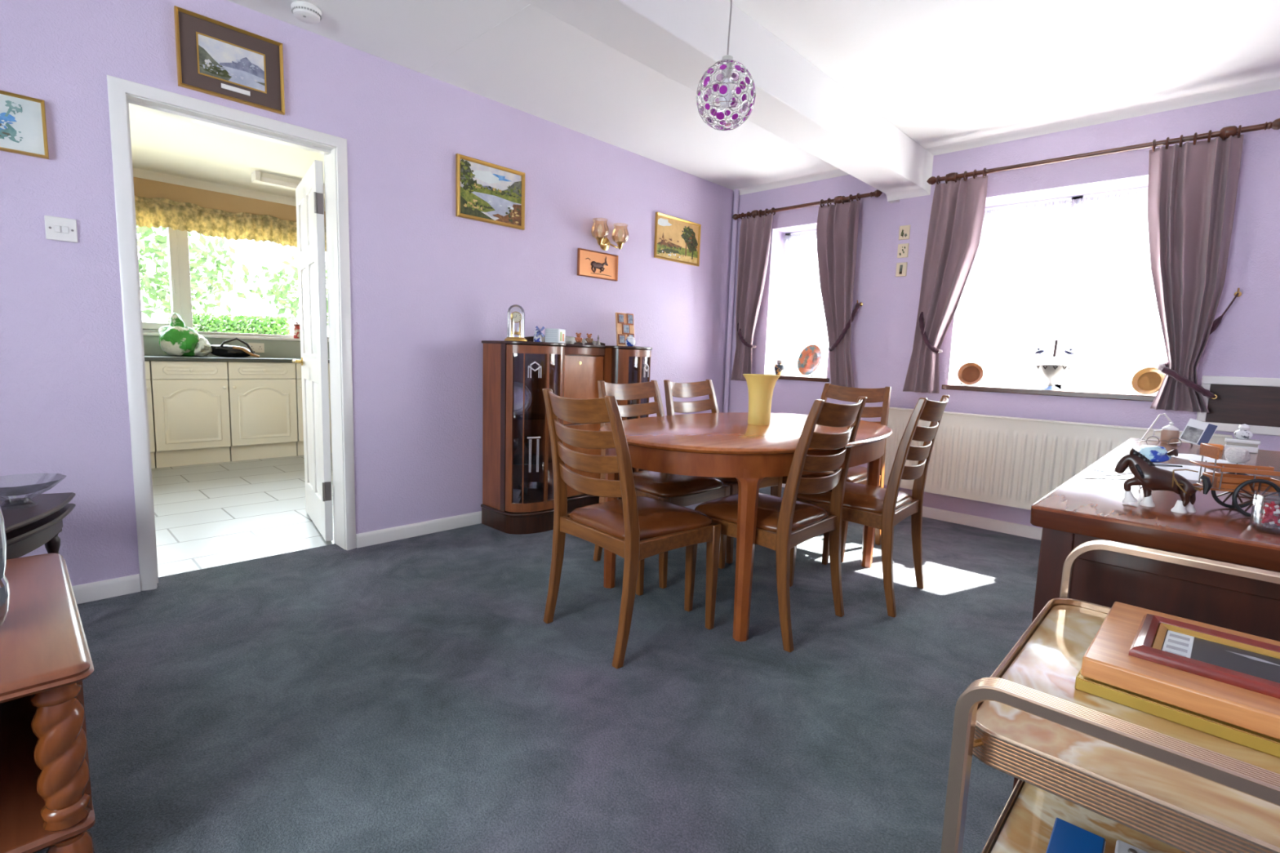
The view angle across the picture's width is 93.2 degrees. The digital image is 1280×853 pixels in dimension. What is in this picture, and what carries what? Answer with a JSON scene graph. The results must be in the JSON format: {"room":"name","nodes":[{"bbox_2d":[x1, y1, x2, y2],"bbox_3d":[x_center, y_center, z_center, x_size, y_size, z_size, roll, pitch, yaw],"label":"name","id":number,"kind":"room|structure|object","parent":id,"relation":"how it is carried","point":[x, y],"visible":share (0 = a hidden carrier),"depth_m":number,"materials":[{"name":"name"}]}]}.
{"room":"dining room","nodes":[
{"label":"dining room","id":0,"kind":"room"},
{"bbox_2d":[133,176,325,358],"bbox_3d":[-4.008,-0.981,5.665,0.250,2.450,3.900,8,9,43],"label":"wall","id":1,"kind":"structure","parent":0,"point":[144,188],"depth_m":5.47,"materials":[{"name":"beige paint"}]},
{"bbox_2d":[133,168,324,211],"bbox_3d":[-3.857,-2.151,5.418,0.060,0.060,3.900,8,9,43],"label":"coving","id":2,"kind":"structure","parent":1,"relation":"attached to","point":[140,173],"depth_m":5.44,"materials":[{"name":"white paint"}]},
{"bbox_2d":[134,195,326,252],"bbox_3d":[-3.925,-1.836,5.372,0.057,0.285,3.102,8,9,43],"label":"valance","id":3,"kind":"object","parent":1,"relation":"attached to","point":[156,212],"visible":0.48,"depth_m":5.46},
{"bbox_2d":[142,226,328,342],"bbox_3d":[-3.991,-1.342,5.548,0.200,1.045,2.800,8,9,43],"label":"window","id":4,"kind":"structure","parent":1,"relation":"in","point":[177,240],"depth_m":5.44,"materials":[{"name":"white plastic"}]},
{"bbox_2d":[142,335,328,358],"bbox_3d":[-3.922,-0.739,5.602,0.012,0.180,3.900,8,9,43],"label":"backsplash","id":5,"kind":"structure","parent":1,"relation":"attached to","point":[273,348],"depth_m":5.86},
{"bbox_2d":[0,0,733,586],"bbox_3d":[-1.435,-0.598,3.074,0.070,2.465,6.300,8,9,43],"label":"wall","id":6,"kind":"structure","parent":0,"point":[429,283],"depth_m":3.10,"materials":[{"name":"purple paint"}]},
{"bbox_2d":[0,89,48,159],"bbox_3d":[-2.232,-1.065,2.098,0.022,0.200,0.250,8,9,43],"label":"framed picture","id":7,"kind":"object","parent":6,"relation":"attached to","point":[23,123],"visible":1,"depth_m":2.15,"materials":[{"name":"brown"}]},
{"bbox_2d":[44,215,77,242],"bbox_3d":[-2.147,-0.733,2.245,0.013,0.085,0.086,8,9,43],"label":"light switch","id":8,"kind":"object","parent":6,"relation":"attached to","point":[59,228],"visible":1,"depth_m":2.24,"materials":[{"name":"white"}]},
{"bbox_2d":[71,573,140,604],"bbox_3d":[-2.856,0.720,1.722,0.016,0.072,2.226,8,9,43],"label":"baseboard","id":9,"kind":"structure","parent":6,"relation":"attached to","point":[103,589],"depth_m":2.44,"materials":[{"name":"white"}]},
{"bbox_2d":[173,5,284,115],"bbox_3d":[-1.723,-1.536,2.561,0.022,0.297,0.384,8,9,43],"label":"framed picture","id":10,"kind":"object","parent":6,"relation":"attached to","point":[216,58],"visible":1,"depth_m":2.55,"materials":[{"name":"brown"}]},
{"bbox_2d":[106,75,355,591],"bbox_3d":[-2.018,-0.398,3.055,0.884,2.033,0.983,8,9,43],"label":"door","id":11,"kind":"structure","parent":6,"relation":"in","point":[122,94],"depth_m":2.96,"materials":[{"name":"white"}]},
{"bbox_2d":[355,511,481,548],"bbox_3d":[-0.368,0.498,4.299,0.016,0.072,3.198,8,9,43],"label":"baseboard","id":12,"kind":"structure","parent":6,"relation":"attached to","point":[396,533],"depth_m":3.38,"materials":[{"name":"white"}]},
{"bbox_2d":[455,153,524,230],"bbox_3d":[-0.855,-1.347,3.501,0.022,0.332,0.448,8,9,43],"label":"framed picture","id":13,"kind":"object","parent":6,"relation":"attached to","point":[486,192],"visible":1,"depth_m":3.49,"materials":[{"name":"brown"}]},
{"bbox_2d":[577,248,618,280],"bbox_3d":[-0.284,-1.104,4.137,0.022,0.176,0.356,8,9,43],"label":"relief plaque","id":14,"kind":"object","parent":6,"relation":"attached to","point":[591,264],"visible":1,"depth_m":4.13,"materials":[{"name":"wood"}]},
{"bbox_2d":[591,219,628,250],"bbox_3d":[-0.203,-1.299,4.122,0.121,0.183,0.306,8,9,43],"label":"wall lamp","id":15,"kind":"object","parent":6,"relation":"attached to","point":[604,243],"visible":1,"depth_m":4.15,"materials":[{"name":"gold metal"}]},
{"bbox_2d":[653,212,701,266],"bbox_3d":[0.298,-1.445,4.697,0.022,0.329,0.522,8,9,43],"label":"framed picture","id":16,"kind":"object","parent":6,"relation":"attached to","point":[677,240],"visible":1,"depth_m":4.68,"materials":[{"name":"brown"}]},
{"bbox_2d":[35,453,1040,852],"bbox_3d":[-1.462,0.652,3.208,7.530,0.050,6.300,8,9,43],"label":"floor","id":17,"kind":"structure","parent":0,"point":[416,694],"depth_m":1.87,"materials":[{"name":"carpet"}]},
{"bbox_2d":[0,492,75,559],"bbox_3d":[-2.037,0.514,1.870,0.375,0.500,0.520,-1,7,-24],"label":"side table","id":18,"kind":"object","parent":17,"relation":"on","point":[27,529],"visible":0.64,"depth_m":1.89,"materials":[{"name":"brown wood"}]},
{"bbox_2d":[0,473,66,509],"bbox_3d":[-1.993,0.213,1.935,0.237,0.084,0.237,8,9,43],"label":"glass bowl","id":19,"kind":"object","parent":18,"relation":"on","point":[44,483],"visible":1,"depth_m":1.95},
{"bbox_2d":[0,553,95,852],"bbox_3d":[-1.530,0.634,1.209,0.861,0.450,0.617,8,9,43],"label":"stand","id":20,"kind":"object","parent":17,"relation":"on","point":[46,801],"visible":1,"depth_m":1.15,"materials":[{"name":"brown wood"}]},
{"bbox_2d":[0,507,9,626],"bbox_3d":[-1.351,0.252,1.186,0.152,0.325,0.152,8,9,43],"label":"striped vase","id":21,"kind":"object","parent":20,"relation":"on","point":[4,584],"visible":1,"depth_m":1.22,"materials":[{"name":"white ceramic"}]},
{"bbox_2d":[0,694,95,852],"bbox_3d":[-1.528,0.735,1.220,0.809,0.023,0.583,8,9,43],"label":"table leg","id":22,"kind":"object","parent":20,"relation":"attached to","point":[23,829],"depth_m":1.20,"materials":[{"name":"brown wood"}]},
{"bbox_2d":[144,360,155,468],"bbox_3d":[-4.277,-0.100,4.854,0.591,0.872,0.511,8,9,43],"label":"base cabinet","id":23,"kind":"object","parent":17,"relation":"on","point":[147,362],"visible":0.12,"depth_m":4.84,"materials":[{"name":"white"}]},
{"bbox_2d":[149,360,231,467],"bbox_3d":[-3.916,-0.132,5.227,0.591,0.872,0.511,8,9,43],"label":"base cabinet","id":24,"kind":"object","parent":17,"relation":"on","point":[190,404],"visible":0.99,"depth_m":5.03,"materials":[{"name":"white"}]},
{"bbox_2d":[144,355,329,363],"bbox_3d":[-3.737,-0.599,5.366,0.600,0.032,3.200,8,9,43],"label":"countertop","id":25,"kind":"structure","parent":24,"relation":"on","point":[147,357],"depth_m":5.17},
{"bbox_2d":[158,312,212,356],"bbox_3d":[-3.945,-0.795,5.252,0.286,0.370,0.369,8,9,43],"label":"bag","id":26,"kind":"object","parent":25,"relation":"on","point":[176,339],"visible":1,"depth_m":5.16,"materials":[{"name":"green plastic"}]},
{"bbox_2d":[210,337,259,357],"bbox_3d":[-3.711,-0.721,5.503,0.228,0.180,0.380,8,9,43],"label":"handbag","id":27,"kind":"object","parent":25,"relation":"on","point":[221,350],"visible":0.96,"depth_m":5.44,"materials":[{"name":"black"}]},
{"bbox_2d":[226,361,297,461],"bbox_3d":[-3.552,-0.164,5.604,0.591,0.872,0.521,8,9,43],"label":"base cabinet","id":28,"kind":"object","parent":17,"relation":"on","point":[263,408],"visible":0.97,"depth_m":5.41,"materials":[{"name":"white"}]},
{"bbox_2d":[295,363,331,455],"bbox_3d":[-3.187,-0.197,5.983,0.591,0.872,0.516,8,9,43],"label":"base cabinet","id":29,"kind":"object","parent":17,"relation":"on","point":[300,444],"visible":0.21,"depth_m":5.64,"materials":[{"name":"white"}]},
{"bbox_2d":[480,335,652,534],"bbox_3d":[-0.403,0.001,3.884,0.387,1.155,1.172,8,9,43],"label":"china cabinet","id":30,"kind":"object","parent":17,"relation":"on","point":[571,370],"visible":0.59,"depth_m":3.62,"materials":[{"name":"brown wood"}]},
{"bbox_2d":[504,304,527,341],"bbox_3d":[-0.722,-0.602,3.521,0.132,0.213,0.132,8,9,43],"label":"clock","id":31,"kind":"object","parent":30,"relation":"on","point":[515,317],"visible":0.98,"depth_m":3.52,"materials":[{"name":"gold"}]},
{"bbox_2d":[513,381,531,415],"bbox_3d":[-0.744,-0.166,3.587,0.201,0.200,0.042,0,7,-17],"label":"glass plate","id":32,"kind":"object","parent":30,"relation":"on","point":[518,387],"visible":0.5,"depth_m":3.60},
{"bbox_2d":[513,413,544,419],"bbox_3d":[-0.677,-0.064,3.621,0.341,0.006,0.330,8,9,43],"label":"glass shelf","id":33,"kind":"object","parent":30,"relation":"attached to","point":[526,415],"depth_m":3.61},
{"bbox_2d":[513,453,551,464],"bbox_3d":[-0.685,0.195,3.651,0.341,0.006,0.330,8,9,43],"label":"glass shelf","id":34,"kind":"object","parent":30,"relation":"attached to","point":[517,456],"depth_m":3.65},
{"bbox_2d":[517,481,549,502],"bbox_3d":[-0.652,0.409,3.707,0.190,0.100,0.190,8,9,43],"label":"glass bowl","id":35,"kind":"object","parent":30,"relation":"in","point":[533,491],"visible":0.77,"depth_m":3.65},
{"bbox_2d":[545,328,565,342],"bbox_3d":[-0.522,-0.558,3.736,0.091,0.088,0.111,4,7,16],"label":"desk calendar","id":36,"kind":"object","parent":30,"relation":"on","point":[553,335],"visible":0.84,"depth_m":3.69,"materials":[{"name":"white paper"}]},
{"bbox_2d":[615,312,635,346],"bbox_3d":[-0.103,-0.679,4.257,0.040,0.235,0.170,8,9,43],"label":"photo frame","id":37,"kind":"object","parent":30,"relation":"on","point":[624,324],"visible":0.81,"depth_m":4.23,"materials":[{"name":"brown wood"}]},
{"bbox_2d":[542,388,721,669],"bbox_3d":[-0.049,0.323,2.282,0.569,0.914,0.466,-4,9,-41],"label":"dining chair","id":38,"kind":"object","parent":17,"relation":"on","point":[633,527],"visible":1,"depth_m":2.13,"materials":[{"name":"brown wood"}]},
{"bbox_2d":[593,380,729,588],"bbox_3d":[0.091,0.239,3.027,0.466,0.914,0.569,-4,9,-43],"label":"dining chair","id":39,"kind":"object","parent":17,"relation":"on","point":[684,491],"visible":0.45,"depth_m":2.94,"materials":[{"name":"brown wood"}]},
{"bbox_2d":[663,379,782,564],"bbox_3d":[0.437,0.209,3.385,0.466,0.914,0.569,-5,9,-44],"label":"dining chair","id":40,"kind":"object","parent":17,"relation":"on","point":[692,389],"visible":0.23,"depth_m":3.43,"materials":[{"name":"brown wood"}]},
{"bbox_2d":[598,412,892,641],"bbox_3d":[0.528,0.360,2.898,1.090,0.733,1.660,8,9,42],"label":"dining table","id":41,"kind":"object","parent":17,"relation":"on","point":[713,445],"visible":0.76,"depth_m":2.27,"materials":[{"name":"brown wood"}]},
{"bbox_2d":[742,373,780,425],"bbox_3d":[0.579,-0.130,2.918,0.178,0.240,0.178,8,9,43],"label":"vase","id":42,"kind":"object","parent":41,"relation":"on","point":[760,386],"visible":1,"depth_m":2.87,"materials":[{"name":"yellow ceramic"}]},
{"bbox_2d":[684,396,866,652],"bbox_3d":[0.549,0.324,2.435,0.569,0.914,0.466,8,9,42],"label":"dining chair","id":43,"kind":"object","parent":17,"relation":"on","point":[784,523],"visible":0.8,"depth_m":2.25,"materials":[{"name":"brown wood"}]},
{"bbox_2d":[770,382,891,562],"bbox_3d":[1.101,0.222,3.461,0.466,0.914,0.569,8,9,43],"label":"dining chair","id":44,"kind":"object","parent":17,"relation":"on","point":[856,474],"visible":0.24,"depth_m":3.46,"materials":[{"name":"brown wood"}]},
{"bbox_2d":[789,395,949,617],"bbox_3d":[1.046,0.302,2.764,0.569,0.914,0.466,7,9,39],"label":"dining chair","id":45,"kind":"object","parent":17,"relation":"on","point":[882,508],"visible":0.85,"depth_m":2.57,"materials":[{"name":"brown wood"}]},
{"bbox_2d":[940,540,1279,852],"bbox_3d":[0.795,0.620,0.751,0.650,0.737,0.653,8,9,43],"label":"trolley","id":46,"kind":"object","parent":17,"relation":"on","point":[1113,771],"visible":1,"depth_m":0.69,"materials":[{"name":"wood"}]},
{"bbox_2d":[1045,817,1106,852],"bbox_3d":[0.626,0.653,0.880,0.065,0.020,0.220,8,9,41],"label":"folder","id":47,"kind":"object","parent":46,"relation":"on","point":[1065,837],"visible":1,"depth_m":0.93,"materials":[{"name":"blue"}]},
{"bbox_2d":[981,779,1186,852],"bbox_3d":[0.796,0.692,0.763,0.623,0.042,0.583,8,9,43],"label":"tray","id":48,"kind":"object","parent":46,"relation":"on","point":[1025,824],"depth_m":0.99,"materials":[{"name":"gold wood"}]},
{"bbox_2d":[1114,840,1148,852],"bbox_3d":[0.762,0.666,0.749,0.290,0.034,0.230,8,9,41],"label":"box","id":49,"kind":"object","parent":46,"relation":"on","point":[1121,846],"visible":1,"depth_m":0.91,"materials":[{"name":"grey"}]},
{"bbox_2d":[1075,667,1279,758],"bbox_3d":[0.820,0.362,0.792,0.370,0.018,0.270,9,9,44],"label":"box","id":50,"kind":"object","parent":46,"relation":"on","point":[1255,740],"visible":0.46,"depth_m":0.75,"materials":[{"name":"yellow"}]},
{"bbox_2d":[1080,601,1279,739],"bbox_3d":[0.828,0.337,0.789,0.370,0.032,0.286,9,9,44],"label":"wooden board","id":51,"kind":"object","parent":50,"relation":"on","point":[1107,660],"visible":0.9,"depth_m":0.77,"materials":[{"name":"brown wood"}]},
{"bbox_2d":[1128,613,1279,698],"bbox_3d":[0.854,0.318,0.755,0.364,0.015,0.170,9,9,44],"label":"photo frame","id":52,"kind":"object","parent":51,"relation":"on","point":[1253,665],"visible":1,"depth_m":0.82,"materials":[{"name":"red wood"}]},
{"bbox_2d":[1160,630,1279,683],"bbox_3d":[0.854,0.324,0.756,0.340,0.003,0.146,9,9,44],"label":"picture","id":53,"kind":"object","parent":52,"relation":"on","point":[1214,655],"depth_m":0.82,"materials":[{"name":"black"}]},
{"bbox_2d":[1012,437,1279,791],"bbox_3d":[1.681,0.515,1.795,0.595,0.760,1.895,8,9,43],"label":"sideboard","id":54,"kind":"object","parent":17,"relation":"on","point":[1079,511],"visible":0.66,"depth_m":1.19,"materials":[{"name":"brown wood"}]},
{"bbox_2d":[1137,444,1177,462],"bbox_3d":[1.651,0.088,1.936,0.107,0.052,0.101,8,9,43],"label":"figurine","id":55,"kind":"object","parent":54,"relation":"on","point":[1153,453],"visible":0.84,"depth_m":1.91,"materials":[{"name":"blue ceramic"}]},
{"bbox_2d":[1114,448,1212,513],"bbox_3d":[1.102,0.113,1.279,0.159,0.122,0.053,7,9,39],"label":"horse figurine","id":56,"kind":"object","parent":54,"relation":"on","point":[1145,473],"visible":1,"depth_m":1.27,"materials":[{"name":"brown"}]},
{"bbox_2d":[1151,422,1179,444],"bbox_3d":[2.153,0.024,2.470,0.078,0.088,0.058,4,7,14],"label":"sugar pot","id":57,"kind":"object","parent":54,"relation":"on","point":[1168,432],"visible":0.95,"depth_m":2.45,"materials":[{"name":"beige ceramic"}]},
{"bbox_2d":[1114,459,1217,480],"bbox_3d":[1.569,0.131,1.769,0.220,0.002,0.320,5,7,24],"label":"paper sheet","id":58,"kind":"object","parent":54,"relation":"on","point":[1188,475],"visible":0.36,"depth_m":1.79,"materials":[{"name":"white"}]},
{"bbox_2d":[1179,418,1217,445],"bbox_3d":[2.219,0.025,2.403,0.047,0.108,0.106,-3,8,-34],"label":"picture card","id":59,"kind":"object","parent":54,"relation":"on","point":[1196,432],"visible":0.92,"depth_m":2.40,"materials":[{"name":"white paper"}]},
{"bbox_2d":[1180,426,1203,443],"bbox_3d":[2.198,0.031,2.409,0.017,0.065,0.063,-3,8,-34],"label":"photo","id":60,"kind":"object","parent":59,"relation":"attached to","point":[1191,434],"depth_m":2.41},
{"bbox_2d":[1170,453,1244,464],"bbox_3d":[1.889,0.107,2.057,0.140,0.002,0.200,2,7,4],"label":"paper sheet","id":61,"kind":"object","parent":54,"relation":"on","point":[1184,456],"visible":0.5,"depth_m":2.04,"materials":[{"name":"white"}]},
{"bbox_2d":[1224,447,1250,463],"bbox_3d":[1.947,0.094,1.972,0.062,0.052,0.060,8,9,43],"label":"ball","id":62,"kind":"object","parent":61,"relation":"on","point":[1233,455],"visible":0.98,"depth_m":1.95,"materials":[{"name":"white"}]},
{"bbox_2d":[1189,443,1279,517],"bbox_3d":[1.212,0.109,1.276,0.215,0.137,0.098,5,7,22],"label":"wooden cart","id":63,"kind":"object","parent":54,"relation":"on","point":[1235,482],"visible":0.78,"depth_m":1.25,"materials":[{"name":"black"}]},
{"bbox_2d":[1224,423,1260,453],"bbox_3d":[2.276,0.042,2.284,0.096,0.104,0.064,8,9,43],"label":"trinket box","id":64,"kind":"object","parent":54,"relation":"on","point":[1243,435],"visible":0.99,"depth_m":2.27,"materials":[{"name":"white ceramic"}]},
{"bbox_2d":[1224,437,1260,444],"bbox_3d":[2.275,0.055,2.286,0.096,0.014,0.064,8,9,43],"label":"tray","id":65,"kind":"object","parent":64,"relation":"on","point":[1229,441],"depth_m":2.27,"materials":[{"name":"white ceramic"}]},
{"bbox_2d":[1249,489,1279,534],"bbox_3d":[1.187,0.162,1.117,0.072,0.068,0.072,7,8,35],"label":"glass jar","id":66,"kind":"object","parent":54,"relation":"on","point":[1260,500],"visible":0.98,"depth_m":1.13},
{"bbox_2d":[1261,501,1279,525],"bbox_3d":[1.188,0.163,1.117,0.065,0.042,0.066,7,8,35],"label":"sweets","id":67,"kind":"object","parent":66,"relation":"in","point":[1270,511],"visible":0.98,"depth_m":1.11,"materials":[{"name":"red"}]},
{"bbox_2d":[128,0,1279,204],"bbox_3d":[-1.308,-1.859,2.913,7.630,0.115,6.800,8,9,43],"label":"ceiling","id":68,"kind":"structure","parent":0,"point":[940,72],"depth_m":2.93,"materials":[{"name":"white paint"}]},
{"bbox_2d":[251,170,324,196],"bbox_3d":[-2.728,-2.118,5.515,0.120,0.075,1.380,8,9,43],"label":"ceiling light","id":69,"kind":"object","parent":68,"relation":"attached to","point":[259,177],"visible":0.43,"depth_m":5.10,"materials":[{"name":"white paint"}]},
{"bbox_2d":[290,0,321,24],"bbox_3d":[-1.420,-1.758,2.578,0.116,0.046,0.116,8,9,43],"label":"smoke detector","id":70,"kind":"object","parent":68,"relation":"attached to","point":[306,12],"visible":1,"depth_m":2.55,"materials":[{"name":"white"}]},
{"bbox_2d":[524,0,924,193],"bbox_3d":[-0.317,-1.540,1.914,0.245,0.250,6.300,8,9,43],"label":"beam","id":71,"kind":"structure","parent":68,"relation":"attached to","point":[796,101],"depth_m":2.66,"materials":[{"name":"white paint"}]},
{"bbox_2d":[696,0,755,130],"bbox_3d":[0.320,-1.383,2.191,0.214,0.584,0.214,6,8,30],"label":"pendant lamp","id":72,"kind":"object","parent":68,"relation":"hanging from","point":[726,63],"visible":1,"depth_m":2.19,"materials":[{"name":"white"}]},
{"bbox_2d":[728,174,899,467],"bbox_3d":[1.392,-0.723,4.930,1.430,2.465,0.300,8,9,43],"label":"wall","id":73,"kind":"structure","parent":0,"point":[877,217],"depth_m":4.63,"materials":[{"name":"purple paint"}]},
{"bbox_2d":[723,188,739,413],"bbox_3d":[0.779,-0.783,5.268,0.044,2.465,0.043,8,9,43],"label":"pipe","id":74,"kind":"object","parent":73,"relation":"attached to","point":[736,192],"visible":0.66,"depth_m":5.22,"materials":[{"name":"purple paint"}]},
{"bbox_2d":[777,229,829,382],"bbox_3d":[1.346,-0.987,4.907,0.620,1.218,0.285,8,9,43],"label":"window","id":75,"kind":"structure","parent":73,"relation":"in","point":[788,247],"depth_m":5.11,"materials":[{"name":"white plastic"}]},
{"bbox_2d":[773,359,785,375],"bbox_3d":[1.157,-0.491,5.010,0.094,0.131,0.094,8,9,43],"label":"ginger jar","id":76,"kind":"object","parent":75,"relation":"on","point":[779,368],"visible":0.91,"depth_m":4.98,"materials":[{"name":"ceramic"}]},
{"bbox_2d":[783,231,816,242],"bbox_3d":[1.379,-1.006,4.938,0.540,1.125,0.026,8,9,43],"label":"blind","id":77,"kind":"object","parent":75,"relation":"hanging from","point":[811,235],"visible":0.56,"depth_m":4.95,"materials":[{"name":"fabric"}]},
{"bbox_2d":[801,368,820,377],"bbox_3d":[1.367,-0.457,4.814,0.124,0.123,0.108,-2,8,-28],"label":"plate stand","id":78,"kind":"object","parent":75,"relation":"on","point":[816,369],"visible":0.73,"depth_m":4.79,"materials":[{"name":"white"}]},
{"bbox_2d":[797,344,821,375],"bbox_3d":[1.339,-0.528,4.784,0.067,0.243,0.250,-2,8,-28],"label":"plate","id":79,"kind":"object","parent":78,"relation":"on","point":[809,359],"visible":1,"depth_m":4.79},
{"bbox_2d":[732,189,882,220],"bbox_3d":[1.257,-1.697,4.679,1.269,0.070,0.127,8,9,43],"label":"pole","id":80,"kind":"object","parent":73,"relation":"attached to","point":[877,193],"visible":0.91,"depth_m":4.58,"materials":[{"name":"brown wood"}]},
{"bbox_2d":[730,207,775,381],"bbox_3d":[0.931,-1.070,4.997,0.325,1.387,0.081,8,9,43],"label":"curtain","id":81,"kind":"object","parent":80,"relation":"hanging from","point":[755,233],"visible":1,"depth_m":5.00,"materials":[{"name":"purple fabric"}]},
{"bbox_2d":[816,193,860,387],"bbox_3d":[1.458,-0.994,4.494,0.385,1.390,0.086,8,9,43],"label":"curtain","id":82,"kind":"object","parent":80,"relation":"hanging from","point":[837,224],"visible":0.95,"depth_m":4.48,"materials":[{"name":"purple fabric"}]},
{"bbox_2d":[828,300,862,351],"bbox_3d":[1.520,-0.744,4.479,0.213,0.377,0.125,5,8,26],"label":"tieback","id":83,"kind":"object","parent":73,"relation":"attached to","point":[857,305],"visible":0.98,"depth_m":4.43,"materials":[{"name":"purple fabric"}]},
{"bbox_2d":[883,88,1279,528],"bbox_3d":[2.722,-0.525,3.622,2.320,2.465,0.360,8,9,43],"label":"wall","id":84,"kind":"structure","parent":0,"point":[1246,343],"depth_m":3.40,"materials":[{"name":"purple paint"}]},
{"bbox_2d":[895,262,906,276],"bbox_3d":[1.812,-1.088,4.193,0.072,0.094,0.011,8,9,43],"label":"picture","id":85,"kind":"object","parent":84,"relation":"attached to","point":[901,268],"depth_m":4.19,"materials":[{"name":"beige"}]},
{"bbox_2d":[897,224,910,257],"bbox_3d":[1.818,-1.275,4.171,0.072,0.216,0.011,8,9,43],"label":"picture","id":86,"kind":"object","parent":84,"relation":"attached to","point":[904,230],"depth_m":4.17,"materials":[{"name":"beige"}]},
{"bbox_2d":[918,311,942,353],"bbox_3d":[1.917,-0.667,4.024,0.122,0.360,0.199,-2,8,-28],"label":"tieback","id":87,"kind":"object","parent":84,"relation":"attached to","point":[921,320],"visible":0.74,"depth_m":3.99,"materials":[{"name":"purple fabric"}]},
{"bbox_2d":[922,506,1042,540],"bbox_3d":[2.552,0.675,3.627,2.320,0.072,0.016,8,9,43],"label":"baseboard","id":88,"kind":"structure","parent":84,"relation":"attached to","point":[998,526],"depth_m":3.92,"materials":[{"name":"white"}]},
{"bbox_2d":[733,77,1279,203],"bbox_3d":[2.124,-1.667,3.862,3.750,0.292,0.102,8,9,43],"label":"coving","id":89,"kind":"structure","parent":84,"relation":"attached to","point":[1273,84],"depth_m":3.56,"materials":[{"name":"white paint"}]},
{"bbox_2d":[941,186,1168,401],"bbox_3d":[2.578,-0.803,3.691,1.180,1.218,0.345,8,9,43],"label":"window","id":90,"kind":"structure","parent":84,"relation":"in","point":[1076,214],"depth_m":3.78,"materials":[{"name":"white plastic"}]},
{"bbox_2d":[957,362,983,385],"bbox_3d":[2.168,-0.346,3.967,0.152,0.150,0.048,7,8,35],"label":"wooden plate","id":91,"kind":"object","parent":90,"relation":"on","point":[970,373],"visible":1,"depth_m":3.97,"materials":[{"name":"brown wood"}]},
{"bbox_2d":[1035,364,1071,390],"bbox_3d":[2.503,-0.299,3.678,0.175,0.150,0.174,8,9,43],"label":"pedestal bowl","id":92,"kind":"object","parent":90,"relation":"on","point":[1051,373],"visible":1,"depth_m":3.63,"materials":[{"name":"white ceramic"}]},
{"bbox_2d":[983,189,1147,217],"bbox_3d":[2.632,-0.824,3.744,1.100,1.125,0.026,8,9,43],"label":"blind","id":93,"kind":"object","parent":90,"relation":"hanging from","point":[1129,197],"visible":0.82,"depth_m":3.70,"materials":[{"name":"fabric"}]},
{"bbox_2d":[1131,367,1164,394],"bbox_3d":[2.816,-0.253,3.350,0.053,0.153,0.156,-1,7,-26],"label":"wooden plate","id":94,"kind":"object","parent":90,"relation":"on","point":[1148,380],"visible":0.92,"depth_m":3.36,"materials":[{"name":"brown wood"}]},
{"bbox_2d":[884,407,1232,510],"bbox_3d":[2.357,0.319,3.728,1.782,0.741,0.098,8,9,43],"label":"radiator","id":95,"kind":"object","parent":84,"relation":"attached to","point":[1016,462],"visible":0.54,"depth_m":3.75,"materials":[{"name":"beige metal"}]},
{"bbox_2d":[888,407,1232,437],"bbox_3d":[2.375,-0.040,3.660,1.736,0.011,0.070,8,9,43],"label":"grille","id":96,"kind":"object","parent":95,"relation":"attached to","point":[1138,430],"depth_m":3.58,"materials":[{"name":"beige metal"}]},
{"bbox_2d":[926,117,1279,184],"bbox_3d":[2.486,-1.518,3.424,1.629,0.071,0.127,8,9,43],"label":"pole","id":97,"kind":"object","parent":84,"relation":"attached to","point":[1232,131],"visible":0.91,"depth_m":3.27,"materials":[{"name":"brown wood"}]},
{"bbox_2d":[902,167,987,393],"bbox_3d":[1.973,-0.915,3.923,0.391,1.400,0.094,8,9,43],"label":"curtain","id":98,"kind":"object","parent":97,"relation":"hanging from","point":[957,206],"visible":1,"depth_m":3.92,"materials":[{"name":"purple fabric"}]},
{"bbox_2d":[1146,124,1244,413],"bbox_3d":[2.796,-0.788,3.137,0.377,1.408,0.097,8,9,43],"label":"curtain","id":99,"kind":"object","parent":97,"relation":"hanging from","point":[1193,187],"visible":0.93,"depth_m":3.11,"materials":[{"name":"purple fabric"}]},
{"bbox_2d":[1157,288,1241,399],"bbox_3d":[2.861,-0.426,3.112,0.282,0.557,0.191,8,9,43],"label":"tieback","id":100,"kind":"object","parent":84,"relation":"attached to","point":[1162,367],"visible":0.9,"depth_m":3.08,"materials":[{"name":"purple fabric"}]},
{"bbox_2d":[1195,375,1279,435],"bbox_3d":[3.154,-0.095,2.975,0.600,0.282,0.022,8,9,43],"label":"hatch","id":101,"kind":"object","parent":84,"relation":"attached to","point":[1253,402],"visible":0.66,"depth_m":3.06,"materials":[{"name":"white"}]},
{"label":"outside","id":102,"kind":"structure","parent":0,"visible":0},
{"bbox_3d":[-10.887,-1.618,15.104,22.000,1.449,26.000,8,9,43],"label":"lawn","id":103,"kind":"structure","parent":102,"visible":0},
{"bbox_2d":[136,224,248,319],"bbox_3d":[-9.566,-3.068,12.417,2.389,2.353,2.708,8,9,43],"label":"trees","id":104,"kind":"object","parent":103,"relation":"on","point":[211,282],"visible":0.49,"depth_m":12.26,"materials":[{"name":"green plant"}]},
{"bbox_2d":[166,311,291,335],"bbox_3d":[-7.250,-1.778,10.735,0.903,0.476,1.802,8,9,43],"label":"clipped hedge","id":105,"kind":"object","parent":103,"relation":"on","point":[205,322],"visible":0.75,"depth_m":10.56,"materials":[{"name":"green plant"}]},
{"bbox_2d":[247,254,328,325],"bbox_3d":[-7.396,-2.942,13.856,1.971,1.909,2.580,8,9,43],"label":"bush","id":106,"kind":"object","parent":103,"relation":"on","point":[279,291],"visible":0.24,"depth_m":13.19,"materials":[{"name":"green plant"}]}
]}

